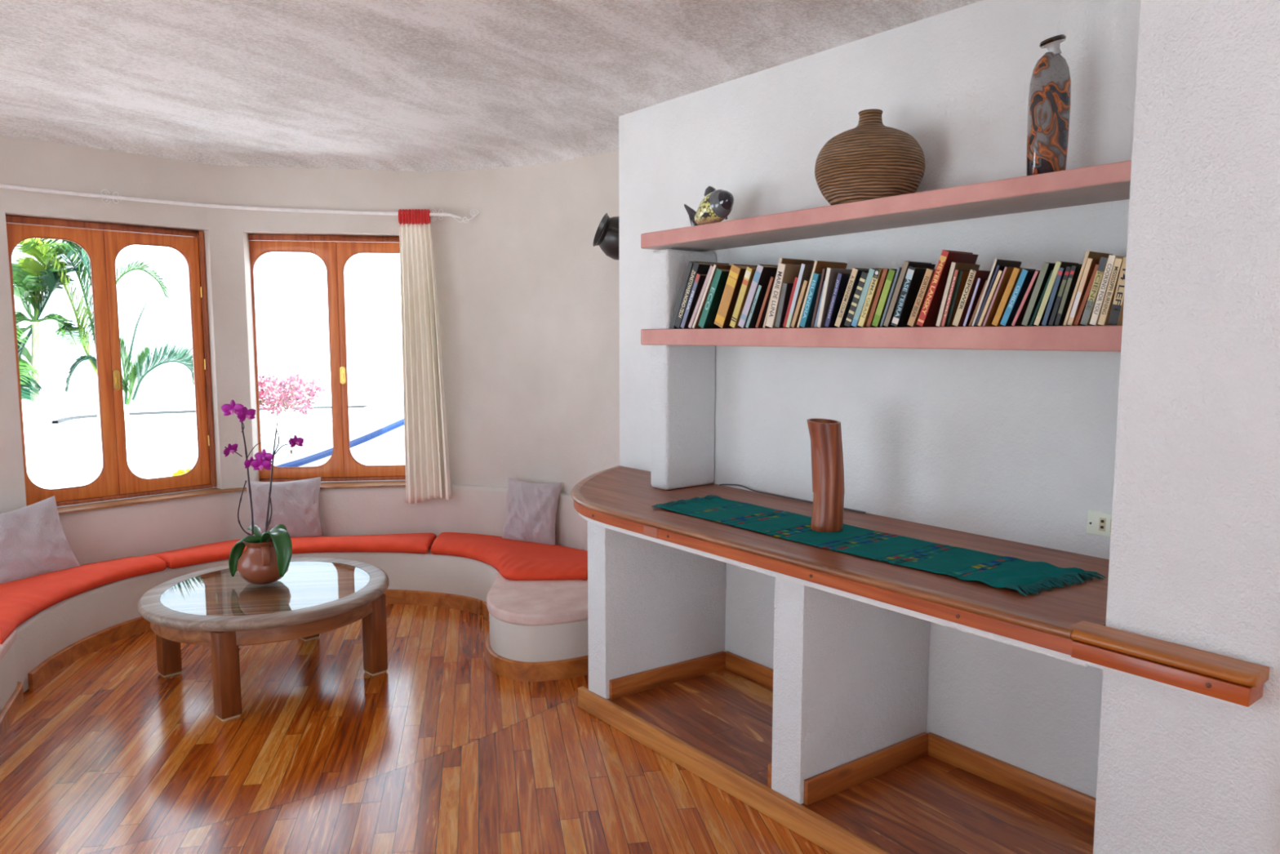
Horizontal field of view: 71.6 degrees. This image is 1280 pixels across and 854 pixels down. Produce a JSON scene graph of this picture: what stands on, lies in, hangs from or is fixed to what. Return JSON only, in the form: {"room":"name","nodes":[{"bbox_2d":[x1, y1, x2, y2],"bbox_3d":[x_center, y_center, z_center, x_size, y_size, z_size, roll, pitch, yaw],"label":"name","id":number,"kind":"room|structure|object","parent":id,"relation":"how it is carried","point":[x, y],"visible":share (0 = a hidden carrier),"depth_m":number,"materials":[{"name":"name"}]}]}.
{"room":"living room","nodes":[
{"label":"living room","id":0,"kind":"room"},
{"bbox_2d":[0,134,619,514],"bbox_3d":[-2.073,-0.242,4.157,4.372,2.620,2.540,-5,8,-38],"label":"wall","id":1,"kind":"structure","parent":0,"point":[528,305],"depth_m":5.18,"materials":[{"name":"paint"}]},
{"bbox_2d":[5,214,216,506],"bbox_3d":[-2.908,-0.352,4.876,0.072,1.505,1.036,6,8,43],"label":"window","id":2,"kind":"structure","parent":1,"relation":"in","point":[102,242],"depth_m":4.88,"materials":[{"name":"brown wood"}]},
{"bbox_2d":[0,183,479,222],"bbox_3d":[-2.342,-1.204,4.728,2.896,0.108,0.642,-4,7,-32],"label":"curtain rod","id":3,"kind":"object","parent":1,"relation":"attached to","point":[113,197],"visible":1,"depth_m":5.02,"materials":[{"name":"white metal"}]},
{"bbox_2d":[398,208,451,504],"bbox_3d":[-1.290,-0.409,5.329,0.273,1.762,0.065,0,6,-1],"label":"curtain","id":4,"kind":"object","parent":3,"relation":"hanging from","point":[427,465],"visible":1,"depth_m":5.33,"materials":[{"name":"beige fabric"}]},
{"bbox_2d":[248,234,405,481],"bbox_3d":[-1.847,-0.416,5.482,1.167,1.506,0.072,-1,6,-8],"label":"window","id":5,"kind":"structure","parent":1,"relation":"in","point":[335,251],"depth_m":5.44,"materials":[{"name":"brown wood"}]},
{"bbox_2d":[592,213,618,260],"bbox_3d":[-0.109,-0.964,4.504,0.258,0.233,0.251,-5,8,-38],"label":"jug","id":6,"kind":"object","parent":1,"relation":"attached to","point":[606,235],"visible":0.61,"depth_m":4.44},
{"bbox_2d":[58,484,587,564],"bbox_3d":[-2.011,0.782,4.185,3.974,0.579,2.346,-5,8,-38],"label":"wall","id":7,"kind":"structure","parent":0,"point":[101,535],"depth_m":5.25,"materials":[{"name":"paint"}]},
{"bbox_2d":[57,480,405,514],"bbox_3d":[-2.300,0.383,5.199,2.132,0.014,0.496,-3,7,-28],"label":"window sill","id":8,"kind":"structure","parent":7,"relation":"attached to","point":[111,504],"depth_m":5.10,"materials":[{"name":"brown wood"}]},
{"bbox_2d":[0,603,831,853],"bbox_3d":[-0.812,1.437,1.266,6.500,0.120,8.750,-5,8,-38],"label":"floor","id":9,"kind":"structure","parent":0,"point":[438,751],"depth_m":3.10,"materials":[{"name":"brown wood"}]},
{"bbox_2d":[137,557,388,720],"bbox_3d":[-1.637,0.897,3.942,1.016,0.400,1.016,6,8,43],"label":"coffee table","id":10,"kind":"object","parent":9,"relation":"on","point":[217,609],"visible":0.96,"depth_m":3.74,"materials":[{"name":"brown wood"}]},
{"bbox_2d":[221,399,303,584],"bbox_3d":[-1.666,0.286,3.938,0.299,0.823,0.220,1,6,10],"label":"potted orchid","id":11,"kind":"object","parent":10,"relation":"on","point":[266,558],"visible":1,"depth_m":3.90,"materials":[{"name":"ceramic"}]},
{"bbox_2d":[0,542,588,745],"bbox_3d":[-1.943,0.925,4.113,3.914,0.308,2.507,-5,8,-38],"label":"bench","id":12,"kind":"object","parent":9,"relation":"on","point":[538,632],"visible":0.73,"depth_m":4.08,"materials":[{"name":"paint"}]},
{"bbox_2d":[0,555,166,644],"bbox_3d":[-2.892,0.778,4.153,0.885,0.119,1.461,0,6,1],"label":"seat cushion","id":13,"kind":"object","parent":12,"relation":"on","point":[21,599],"visible":0.96,"depth_m":4.16,"materials":[{"name":"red fabric"}]},
{"bbox_2d":[0,495,79,583],"bbox_3d":[-3.031,0.585,4.353,0.179,0.437,0.485,4,7,37],"label":"throw pillow","id":14,"kind":"object","parent":13,"relation":"on","point":[33,542],"visible":0.91,"depth_m":4.35,"materials":[{"name":"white fabric"}]},
{"bbox_2d":[144,538,241,568],"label":"seat cushion","id":15,"kind":"object","parent":12,"relation":"on","point":[217,551],"depth_m":4.74,"materials":[{"name":"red fabric"}]},
{"bbox_2d":[290,532,435,553],"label":"seat cushion","id":16,"kind":"object","parent":12,"relation":"on","point":[416,543],"depth_m":4.96,"materials":[{"name":"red fabric"}]},
{"bbox_2d":[245,476,323,537],"bbox_3d":[-2.084,0.494,5.221,0.435,0.386,0.140,-4,7,-32],"label":"throw pillow","id":17,"kind":"object","parent":16,"relation":"on","point":[295,504],"visible":0.82,"depth_m":5.20,"materials":[{"name":"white fabric"}]},
{"bbox_2d":[430,532,587,580],"bbox_3d":[-0.706,0.695,4.966,0.781,0.116,1.472,-5,8,-38],"label":"seat cushion","id":18,"kind":"object","parent":12,"relation":"on","point":[515,560],"visible":0.88,"depth_m":4.73,"materials":[{"name":"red fabric"}]},
{"bbox_2d":[502,477,562,544],"bbox_3d":[-0.639,0.502,5.187,0.371,0.390,0.147,2,6,17],"label":"throw pillow","id":19,"kind":"object","parent":18,"relation":"on","point":[531,513],"visible":0.98,"depth_m":5.14,"materials":[{"name":"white fabric"}]},
{"bbox_2d":[0,0,982,171],"bbox_3d":[-0.320,-1.149,1.540,5.681,0.062,9.960,-5,8,-38],"label":"ceiling","id":20,"kind":"structure","parent":0,"point":[376,85],"depth_m":3.41,"materials":[{"name":"paint"}]},
{"bbox_2d":[587,520,725,698],"bbox_3d":[0.079,0.725,3.661,0.610,0.800,0.158,-5,8,-38],"label":"wall","id":21,"kind":"structure","parent":0,"point":[651,605],"depth_m":3.55,"materials":[{"name":"white paint"}]},
{"bbox_2d":[608,650,725,699],"bbox_3d":[0.122,1.013,3.639,0.576,0.076,0.018,-4,7,-34],"label":"baseboard","id":22,"kind":"structure","parent":21,"relation":"attached to","point":[646,680],"depth_m":3.62,"materials":[{"name":"brown wood"}]},
{"bbox_2d":[771,577,929,804],"bbox_3d":[0.696,0.806,2.886,0.612,0.800,0.120,-4,7,-35],"label":"wall","id":23,"kind":"structure","parent":0,"point":[851,676],"depth_m":2.76,"materials":[{"name":"white paint"}]},
{"bbox_2d":[577,686,891,853],"bbox_3d":[0.382,1.174,2.816,0.027,0.082,2.015,-5,8,-38],"label":"trim","id":24,"kind":"structure","parent":23,"relation":"attached to","point":[834,838],"depth_m":2.90,"materials":[{"name":"brown wood"}]},
{"bbox_2d":[803,732,928,804],"bbox_3d":[0.739,1.094,2.861,0.576,0.076,0.018,-4,7,-35],"label":"baseboard","id":25,"kind":"structure","parent":23,"relation":"attached to","point":[818,787],"depth_m":2.83,"materials":[{"name":"brown wood"}]},
{"bbox_2d":[607,668,1094,853],"bbox_3d":[0.643,1.158,2.986,0.610,0.078,1.960,-5,8,-38],"label":"floor","id":26,"kind":"structure","parent":0,"point":[926,804],"depth_m":2.77,"materials":[{"name":"brown wood"}]},
{"bbox_2d":[618,0,1140,798],"bbox_3d":[1.001,-0.145,3.231,0.420,2.620,3.030,-5,8,-38],"label":"wall","id":27,"kind":"structure","parent":0,"point":[1017,446],"depth_m":2.91,"materials":[{"name":"white paint"}]},
{"bbox_2d":[724,650,773,688],"bbox_3d":[0.634,1.031,3.465,0.018,0.076,0.860,-5,8,-38],"label":"baseboard","id":28,"kind":"structure","parent":27,"relation":"attached to","point":[750,669],"depth_m":3.68,"materials":[{"name":"brown wood"}]},
{"bbox_2d":[640,325,1122,351],"bbox_3d":[0.743,-0.297,2.955,0.305,0.064,2.025,-5,8,-38],"label":"wall shelf","id":29,"kind":"object","parent":27,"relation":"attached to","point":[1042,338],"visible":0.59,"depth_m":2.63,"materials":[{"name":"paint"}]},
{"bbox_2d":[669,261,693,328],"bbox_3d":[0.233,-0.522,3.542,0.186,0.259,0.135,-5,8,-38],"label":"book","id":30,"kind":"object","parent":29,"relation":"on","point":[689,268],"visible":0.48,"depth_m":3.48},
{"bbox_2d":[680,273,706,328],"bbox_3d":[0.254,-0.493,3.497,0.153,0.211,0.113,-5,8,-38],"label":"book","id":31,"kind":"object","parent":29,"relation":"on","point":[700,279],"visible":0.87,"depth_m":3.45,"materials":[{"name":"paper"}]},
{"bbox_2d":[688,265,713,328],"bbox_3d":[0.301,-0.501,3.452,0.178,0.236,0.140,-5,8,-38],"label":"book","id":32,"kind":"object","parent":29,"relation":"on","point":[695,313],"visible":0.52,"depth_m":3.40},
{"bbox_2d":[674,261,728,328],"bbox_3d":[0.253,-0.518,3.515,0.185,0.257,0.143,-5,8,-38],"label":"book","id":33,"kind":"object","parent":29,"relation":"on","point":[698,267],"visible":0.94,"depth_m":3.44,"materials":[{"name":"paper"}]},
{"bbox_2d":[692,264,731,328],"bbox_3d":[0.313,-0.501,3.437,0.180,0.239,0.132,-5,8,-38],"label":"book","id":34,"kind":"object","parent":29,"relation":"on","point":[698,316],"visible":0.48,"depth_m":3.38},
{"bbox_2d":[697,267,730,328],"bbox_3d":[0.327,-0.492,3.417,0.161,0.226,0.130,-5,8,-38],"label":"book","id":35,"kind":"object","parent":29,"relation":"on","point":[712,304],"visible":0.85,"depth_m":3.37,"materials":[{"name":"paper"}]},
{"bbox_2d":[714,263,757,328],"bbox_3d":[0.385,-0.488,3.338,0.160,0.235,0.137,-5,8,-38],"label":"book","id":36,"kind":"object","parent":29,"relation":"on","point":[737,272],"visible":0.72,"depth_m":3.29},
{"bbox_2d":[729,266,756,328],"bbox_3d":[0.427,-0.475,3.281,0.155,0.220,0.114,-5,8,-38],"label":"book","id":37,"kind":"object","parent":29,"relation":"on","point":[750,271],"visible":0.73,"depth_m":3.23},
{"bbox_2d":[745,284,768,328],"bbox_3d":[0.449,-0.435,3.220,0.111,0.153,0.077,-5,8,-38],"label":"book","id":38,"kind":"object","parent":29,"relation":"on","point":[762,290],"visible":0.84,"depth_m":3.19,"materials":[{"name":"paper"}]},
{"bbox_2d":[737,263,777,328],"bbox_3d":[0.459,-0.473,3.238,0.160,0.226,0.122,-5,8,-38],"label":"book","id":39,"kind":"object","parent":29,"relation":"on","point":[763,273],"visible":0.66,"depth_m":3.18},
{"bbox_2d":[755,276,775,328],"bbox_3d":[0.490,-0.444,3.186,0.129,0.179,0.084,-5,8,-38],"label":"book","id":40,"kind":"object","parent":29,"relation":"on","point":[760,322],"visible":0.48,"depth_m":3.15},
{"bbox_2d":[765,262,801,328],"bbox_3d":[0.531,-0.462,3.140,0.153,0.224,0.088,-5,8,-38],"label":"book","id":41,"kind":"object","parent":29,"relation":"on","point":[786,273],"visible":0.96,"depth_m":3.09,"materials":[{"name":"paper"}]},
{"bbox_2d":[774,282,793,328],"bbox_3d":[0.532,-0.426,3.119,0.110,0.156,0.054,-5,8,-38],"label":"book","id":42,"kind":"object","parent":29,"relation":"on","point":[786,290],"visible":0.48,"depth_m":3.08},
{"bbox_2d":[762,257,814,328],"bbox_3d":[0.532,-0.474,3.174,0.171,0.242,0.087,-5,8,-38],"label":"book","id":43,"kind":"object","parent":29,"relation":"on","point":[784,260],"visible":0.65,"depth_m":3.13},
{"bbox_2d":[782,276,798,328],"bbox_3d":[0.563,-0.430,3.083,0.119,0.172,0.067,-5,8,-38],"label":"book","id":44,"kind":"object","parent":29,"relation":"on","point":[796,277],"visible":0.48,"depth_m":3.05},
{"bbox_2d":[786,263,813,328],"bbox_3d":[0.587,-0.450,3.069,0.151,0.215,0.080,-5,8,-38],"label":"book","id":45,"kind":"object","parent":29,"relation":"on","point":[806,270],"visible":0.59,"depth_m":3.01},
{"bbox_2d":[791,280,809,328],"bbox_3d":[0.584,-0.421,3.055,0.112,0.160,0.070,-5,8,-38],"label":"book","id":46,"kind":"object","parent":29,"relation":"on","point":[800,303],"visible":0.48,"depth_m":3.02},
{"bbox_2d":[799,272,822,328],"bbox_3d":[0.615,-0.428,3.015,0.126,0.182,0.079,-5,8,-38],"label":"book","id":47,"kind":"object","parent":29,"relation":"on","point":[807,314],"visible":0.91,"depth_m":2.98,"materials":[{"name":"paper"}]},
{"bbox_2d":[810,268,826,328],"bbox_3d":[0.645,-0.433,3.000,0.134,0.194,0.057,-5,8,-38],"label":"book","id":48,"kind":"object","parent":29,"relation":"on","point":[824,270],"visible":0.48,"depth_m":2.96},
{"bbox_2d":[796,260,847,328],"bbox_3d":[0.623,-0.451,3.039,0.158,0.222,0.083,-5,8,-38],"label":"book","id":49,"kind":"object","parent":29,"relation":"on","point":[819,265],"visible":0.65,"depth_m":2.99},
{"bbox_2d":[817,267,852,327],"bbox_3d":[0.657,-0.430,2.968,0.133,0.195,0.053,-5,8,-38],"label":"book","id":50,"kind":"object","parent":29,"relation":"on","point":[832,273],"visible":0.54,"depth_m":2.93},
{"bbox_2d":[824,272,850,327],"bbox_3d":[0.677,-0.416,2.934,0.122,0.175,0.067,-5,8,-38],"label":"book","id":51,"kind":"object","parent":29,"relation":"on","point":[842,279],"visible":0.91,"depth_m":2.90,"materials":[{"name":"paper"}]},
{"bbox_2d":[834,267,869,327],"bbox_3d":[0.714,-0.419,2.896,0.133,0.188,0.088,-5,8,-38],"label":"book","id":52,"kind":"object","parent":29,"relation":"on","point":[855,274],"visible":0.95,"depth_m":2.85,"materials":[{"name":"paper"}]},
{"bbox_2d":[844,271,868,327],"bbox_3d":[0.735,-0.409,2.868,0.122,0.175,0.087,-5,8,-38],"label":"book","id":53,"kind":"object","parent":29,"relation":"on","point":[854,304],"visible":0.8,"depth_m":2.83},
{"bbox_2d":[851,267,875,327],"bbox_3d":[0.753,-0.411,2.843,0.129,0.184,0.086,-5,8,-38],"label":"book","id":54,"kind":"object","parent":29,"relation":"on","point":[855,322],"visible":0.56,"depth_m":2.80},
{"bbox_2d":[857,267,884,327],"bbox_3d":[0.768,-0.409,2.824,0.128,0.183,0.082,-5,8,-38],"label":"book","id":55,"kind":"object","parent":29,"relation":"on","point":[863,321],"visible":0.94,"depth_m":2.78,"materials":[{"name":"paper"}]},
{"bbox_2d":[866,268,894,327],"bbox_3d":[0.787,-0.405,2.804,0.127,0.181,0.074,-5,8,-38],"label":"book","id":56,"kind":"object","parent":29,"relation":"on","point":[885,273],"visible":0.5,"depth_m":2.76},
{"bbox_2d":[871,269,897,327],"bbox_3d":[0.799,-0.401,2.781,0.123,0.177,0.080,-5,8,-38],"label":"book","id":57,"kind":"object","parent":29,"relation":"on","point":[880,310],"visible":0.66,"depth_m":2.74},
{"bbox_2d":[880,266,902,327],"bbox_3d":[0.818,-0.402,2.771,0.128,0.181,0.068,-5,8,-38],"label":"book","id":58,"kind":"object","parent":29,"relation":"on","point":[899,269],"visible":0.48,"depth_m":2.73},
{"bbox_2d":[883,261,935,327],"bbox_3d":[0.834,-0.409,2.750,0.139,0.198,0.085,-5,8,-38],"label":"book","id":59,"kind":"object","parent":29,"relation":"on","point":[894,302],"visible":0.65,"depth_m":2.71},
{"bbox_2d":[890,266,933,327],"bbox_3d":[0.844,-0.398,2.725,0.126,0.181,0.080,-5,8,-38],"label":"book","id":60,"kind":"object","parent":29,"relation":"on","point":[914,277],"visible":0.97,"depth_m":2.69,"materials":[{"name":"paper"}]},
{"bbox_2d":[906,268,935,327],"bbox_3d":[0.878,-0.388,2.678,0.120,0.171,0.082,-5,8,-38],"label":"book","id":61,"kind":"object","parent":29,"relation":"on","point":[929,273],"visible":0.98,"depth_m":2.64,"materials":[{"name":"paper"}]},
{"bbox_2d":[916,249,978,326],"bbox_3d":[0.919,-0.410,2.654,0.156,0.222,0.101,-5,8,-38],"label":"book","id":62,"kind":"object","parent":29,"relation":"on","point":[929,313],"visible":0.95,"depth_m":2.62,"materials":[{"name":"paper"}]},
{"bbox_2d":[941,269,969,326],"bbox_3d":[0.937,-0.375,2.599,0.113,0.162,0.049,-5,8,-38],"label":"book","id":63,"kind":"object","parent":29,"relation":"on","point":[957,273],"visible":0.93,"depth_m":2.56,"materials":[{"name":"paper"}]},
{"bbox_2d":[935,262,979,326],"bbox_3d":[0.935,-0.388,2.613,0.127,0.184,0.058,-5,8,-38],"label":"book","id":64,"kind":"object","parent":29,"relation":"on","point":[954,265],"visible":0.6,"depth_m":2.58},
{"bbox_2d":[946,271,969,326],"bbox_3d":[0.952,-0.373,2.599,0.110,0.158,0.047,-5,8,-38],"label":"book","id":65,"kind":"object","parent":29,"relation":"on","point":[963,275],"visible":0.42,"depth_m":2.56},
{"bbox_2d":[951,269,991,326],"bbox_3d":[0.965,-0.370,2.562,0.111,0.161,0.069,-5,8,-38],"label":"book","id":66,"kind":"object","parent":29,"relation":"on","point":[963,306],"visible":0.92,"depth_m":2.53,"materials":[{"name":"paper"}]},
{"bbox_2d":[963,278,987,326],"bbox_3d":[0.982,-0.356,2.549,0.110,0.135,0.049,-5,8,-38],"label":"book","id":67,"kind":"object","parent":29,"relation":"on","point":[980,282],"visible":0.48,"depth_m":2.52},
{"bbox_2d":[977,270,1003,326],"bbox_3d":[1.014,-0.360,2.501,0.110,0.153,0.067,-5,8,-38],"label":"book","id":68,"kind":"object","parent":29,"relation":"on","point":[991,295],"visible":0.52,"depth_m":2.47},
{"bbox_2d":[971,258,1022,326],"bbox_3d":[1.012,-0.378,2.520,0.131,0.184,0.069,-5,8,-38],"label":"book","id":69,"kind":"object","parent":29,"relation":"on","point":[997,262],"visible":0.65,"depth_m":2.48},
{"bbox_2d":[974,265,1020,326],"bbox_3d":[1.015,-0.368,2.514,0.120,0.167,0.068,-5,8,-38],"label":"book","id":70,"kind":"object","parent":29,"relation":"on","point":[998,267],"visible":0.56,"depth_m":2.47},
{"bbox_2d":[982,266,1013,326],"bbox_3d":[1.026,-0.363,2.491,0.115,0.161,0.065,-5,8,-38],"label":"book","id":71,"kind":"object","parent":29,"relation":"on","point":[1007,271],"visible":0.52,"depth_m":2.46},
{"bbox_2d":[991,267,1035,326],"bbox_3d":[1.045,-0.359,2.467,0.111,0.158,0.075,-5,8,-38],"label":"book","id":72,"kind":"object","parent":29,"relation":"on","point":[1015,274],"visible":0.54,"depth_m":2.43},
{"bbox_2d":[1000,269,1040,326],"bbox_3d":[1.058,-0.354,2.446,0.111,0.152,0.074,-5,8,-38],"label":"book","id":73,"kind":"object","parent":29,"relation":"on","point":[1026,276],"visible":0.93,"depth_m":2.41,"materials":[{"name":"paper"}]},
{"bbox_2d":[1011,271,1039,326],"bbox_3d":[1.079,-0.349,2.426,0.110,0.146,0.069,-5,8,-38],"label":"book","id":74,"kind":"object","parent":29,"relation":"on","point":[1017,322],"visible":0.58,"depth_m":2.40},
{"bbox_2d":[1022,262,1055,326],"bbox_3d":[1.097,-0.357,2.401,0.116,0.167,0.068,-5,8,-38],"label":"book","id":75,"kind":"object","parent":29,"relation":"on","point":[1046,268],"visible":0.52,"depth_m":2.36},
{"bbox_2d":[1029,270,1053,325],"bbox_3d":[1.112,-0.346,2.398,0.110,0.146,0.060,-5,8,-38],"label":"book","id":76,"kind":"object","parent":29,"relation":"on","point":[1036,312],"visible":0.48,"depth_m":2.37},
{"bbox_2d":[1041,267,1066,325],"bbox_3d":[1.125,-0.344,2.362,0.110,0.150,0.052,-5,8,-38],"label":"book","id":77,"kind":"object","parent":29,"relation":"on","point":[1061,272],"visible":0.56,"depth_m":2.33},
{"bbox_2d":[1033,261,1082,325],"bbox_3d":[1.119,-0.354,2.375,0.118,0.168,0.066,-5,8,-38],"label":"book","id":78,"kind":"object","parent":29,"relation":"on","point":[1039,318],"visible":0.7,"depth_m":2.34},
{"bbox_2d":[1048,266,1071,325],"bbox_3d":[1.136,-0.344,2.348,0.110,0.152,0.052,-5,8,-38],"label":"book","id":79,"kind":"object","parent":29,"relation":"on","point":[1060,296],"visible":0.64,"depth_m":2.31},
{"bbox_2d":[1054,265,1081,325],"bbox_3d":[1.145,-0.343,2.336,0.110,0.154,0.050,-5,8,-38],"label":"book","id":80,"kind":"object","parent":29,"relation":"on","point":[1075,270],"visible":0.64,"depth_m":2.30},
{"bbox_2d":[1066,257,1100,325],"bbox_3d":[1.171,-0.349,2.309,0.118,0.170,0.056,-5,8,-38],"label":"book","id":81,"kind":"object","parent":29,"relation":"on","point":[1091,264],"visible":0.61,"depth_m":2.27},
{"bbox_2d":[1073,264,1098,325],"bbox_3d":[1.183,-0.340,2.301,0.110,0.154,0.058,-5,8,-38],"label":"book","id":82,"kind":"object","parent":29,"relation":"on","point":[1077,321],"visible":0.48,"depth_m":2.27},
{"bbox_2d":[1062,250,1112,325],"bbox_3d":[1.173,-0.359,2.323,0.132,0.188,0.058,-5,8,-38],"label":"book","id":83,"kind":"object","parent":29,"relation":"on","point":[1092,255],"visible":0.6,"depth_m":2.28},
{"bbox_2d":[1080,257,1108,325],"bbox_3d":[1.193,-0.346,2.280,0.118,0.171,0.060,-5,8,-38],"label":"book","id":84,"kind":"object","parent":29,"relation":"on","point":[1090,305],"visible":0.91,"depth_m":2.25,"materials":[{"name":"paper"}]},
{"bbox_2d":[1088,254,1125,325],"bbox_3d":[1.206,-0.346,2.265,0.120,0.175,0.056,-5,8,-38],"label":"book","id":85,"kind":"object","parent":29,"relation":"on","point":[1108,268],"visible":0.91,"depth_m":2.23,"materials":[{"name":"paper"}]},
{"bbox_2d":[1097,257,1123,325],"bbox_3d":[1.216,-0.340,2.251,0.114,0.165,0.051,-5,8,-38],"label":"book","id":86,"kind":"object","parent":29,"relation":"on","point":[1104,315],"visible":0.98,"depth_m":2.22,"materials":[{"name":"paper"}]},
{"bbox_2d":[1107,257,1126,325],"bbox_3d":[1.234,-0.339,2.235,0.114,0.167,0.050,-5,8,-38],"label":"book","id":87,"kind":"object","parent":29,"relation":"on","point":[1116,316],"visible":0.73,"depth_m":2.21,"materials":[{"name":"paper"}]},
{"bbox_2d":[640,160,1131,251],"bbox_3d":[0.743,-0.687,2.915,0.305,0.068,2.025,-5,8,-38],"label":"wall shelf","id":88,"kind":"object","parent":27,"relation":"attached to","point":[1110,182],"visible":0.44,"depth_m":2.67,"materials":[{"name":"paint"}]},
{"bbox_2d":[684,186,733,226],"bbox_3d":[0.264,-0.846,3.478,0.110,0.184,0.294,-3,7,-30],"label":"fish","id":89,"kind":"object","parent":88,"relation":"on","point":[716,206],"visible":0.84,"depth_m":3.40},
{"bbox_2d":[814,109,924,204],"bbox_3d":[0.738,-0.861,2.858,0.344,0.296,0.344,-5,8,-38],"label":"ceramic vase","id":90,"kind":"object","parent":88,"relation":"on","point":[872,159],"visible":0.86,"depth_m":2.73,"materials":[{"name":"ceramic"}]},
{"bbox_2d":[1026,34,1071,176],"bbox_3d":[1.107,-0.859,2.404,0.108,0.380,0.072,-1,6,-11],"label":"vase","id":91,"kind":"object","parent":88,"relation":"on","point":[1049,102],"visible":0.92,"depth_m":2.38,"materials":[{"name":"ceramic"}]},
{"bbox_2d":[927,732,1096,825],"bbox_3d":[1.232,1.109,2.711,0.018,0.076,0.808,-5,8,-38],"label":"baseboard","id":92,"kind":"structure","parent":27,"relation":"attached to","point":[1077,804],"depth_m":2.77,"materials":[{"name":"brown wood"}]},
{"bbox_2d":[1086,510,1111,537],"bbox_3d":[1.328,0.278,2.509,0.010,0.068,0.126,-5,8,-38],"label":"power socket","id":93,"kind":"object","parent":27,"relation":"attached to","point":[1099,523],"visible":0.37,"depth_m":2.53,"materials":[{"name":"beige plastic"}]},
{"bbox_2d":[578,512,1257,709],"bbox_3d":[0.532,0.395,3.008,0.679,0.022,2.856,-5,8,-38],"label":"trim","id":94,"kind":"structure","parent":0,"point":[1026,646],"depth_m":2.24,"materials":[{"name":"white paint"}]},
{"bbox_2d":[570,465,1269,706],"bbox_3d":[0.521,0.357,3.001,0.710,0.063,2.894,-5,8,-38],"label":"countertop","id":95,"kind":"structure","parent":94,"relation":"on","point":[1071,620],"depth_m":2.34,"materials":[{"name":"brown wood"}]},
{"bbox_2d":[650,248,715,489],"bbox_3d":[0.181,-0.237,3.702,0.275,0.975,0.113,-5,8,-38],"label":"wall","id":96,"kind":"structure","parent":95,"relation":"on","point":[682,417],"depth_m":3.64,"materials":[{"name":"white paint"}]},
{"bbox_2d":[719,484,866,513],"bbox_3d":[0.564,0.268,3.453,0.022,0.020,0.751,-5,8,-38],"label":"power cable","id":97,"kind":"object","parent":95,"relation":"on","point":[846,508],"visible":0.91,"depth_m":3.47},
{"bbox_2d":[651,494,1106,595],"bbox_3d":[0.624,0.335,2.805,0.341,0.022,1.508,-5,8,-38],"label":"table runner","id":98,"kind":"object","parent":95,"relation":"on","point":[962,563],"visible":0.98,"depth_m":2.62,"materials":[{"name":"teal fabric"}]},
{"bbox_2d":[806,418,844,532],"bbox_3d":[0.598,0.155,2.872,0.120,0.360,0.116,-5,8,-38],"label":"vase","id":99,"kind":"object","parent":98,"relation":"on","point":[825,434],"visible":1,"depth_m":2.83,"materials":[{"name":"brown wood"}]},
{"bbox_2d":[1093,0,1279,853],"bbox_3d":[1.490,-0.022,2.052,0.930,2.620,0.345,-5,8,-38],"label":"wall pillar","id":100,"kind":"structure","parent":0,"point":[1194,553],"depth_m":1.77,"materials":[{"name":"white paint"}]},
{"label":"outside","id":101,"kind":"structure","parent":0,"visible":0},
{"bbox_2d":[22,365,403,413],"bbox_3d":[0.000,1.706,0.177,90.000,0.170,90.000,-5,8,-38],"label":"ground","id":102,"kind":"structure","parent":101,"point":[157,388],"depth_m":27.56,"materials":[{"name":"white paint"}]},
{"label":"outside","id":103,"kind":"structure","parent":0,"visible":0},
{"bbox_2d":[22,398,384,488],"bbox_3d":[-4.126,0.517,8.562,28.000,0.600,12.000,-5,8,-38],"label":"terrace","id":104,"kind":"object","parent":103,"point":[266,428],"visible":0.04,"depth_m":9.97,"materials":[{"name":"white paint"}]},
{"bbox_2d":[12,239,90,450],"bbox_3d":[-4.718,-0.569,6.911,0.904,1.906,0.899,-5,8,-38],"label":"palm tree","id":105,"kind":"object","parent":104,"relation":"on","point":[31,277],"visible":0.78,"depth_m":6.87,"materials":[{"name":"plant"}]},
{"bbox_2d":[14,238,170,444],"bbox_3d":[-4.367,-0.595,7.151,1.124,1.907,0.913,-5,8,-38],"label":"palm tree","id":106,"kind":"object","parent":104,"relation":"on","point":[37,243],"visible":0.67,"depth_m":7.03,"materials":[{"name":"plant"}]},
{"bbox_2d":[25,435,280,484],"bbox_3d":[-3.994,0.285,6.923,1.025,0.240,2.986,4,7,35],"label":"parapet","id":107,"kind":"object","parent":104,"relation":"on","point":[58,464],"visible":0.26,"depth_m":6.95,"materials":[{"name":"white paint"}]},
{"bbox_2d":[120,302,194,442],"bbox_3d":[-3.956,-0.348,7.396,0.692,1.363,0.549,-5,8,-38],"label":"palm tree","id":108,"kind":"object","parent":104,"relation":"on","point":[136,370],"visible":0.86,"depth_m":7.28,"materials":[{"name":"plant"}]},
{"bbox_2d":[30,404,368,439],"bbox_3d":[-5.017,-0.105,10.828,3.996,0.208,0.950,-4,7,-35],"label":"wall","id":109,"kind":"structure","parent":104,"relation":"on","point":[58,428],"depth_m":10.57,"materials":[{"name":"white paint"}]},
{"bbox_2d":[257,373,326,435],"bbox_3d":[-3.835,-0.241,9.688,0.724,0.679,0.450,0,6,-2],"label":"bougainvillea","id":110,"kind":"object","parent":104,"relation":"on","point":[286,397],"visible":0.97,"depth_m":9.61,"materials":[{"name":"pink plant"}]},
{"bbox_2d":[261,391,404,466],"bbox_3d":[-2.089,-0.104,7.075,2.054,0.998,1.017,-2,6,-17],"label":"wall","id":111,"kind":"structure","parent":104,"relation":"on","point":[376,429],"depth_m":6.79,"materials":[{"name":"white paint"}]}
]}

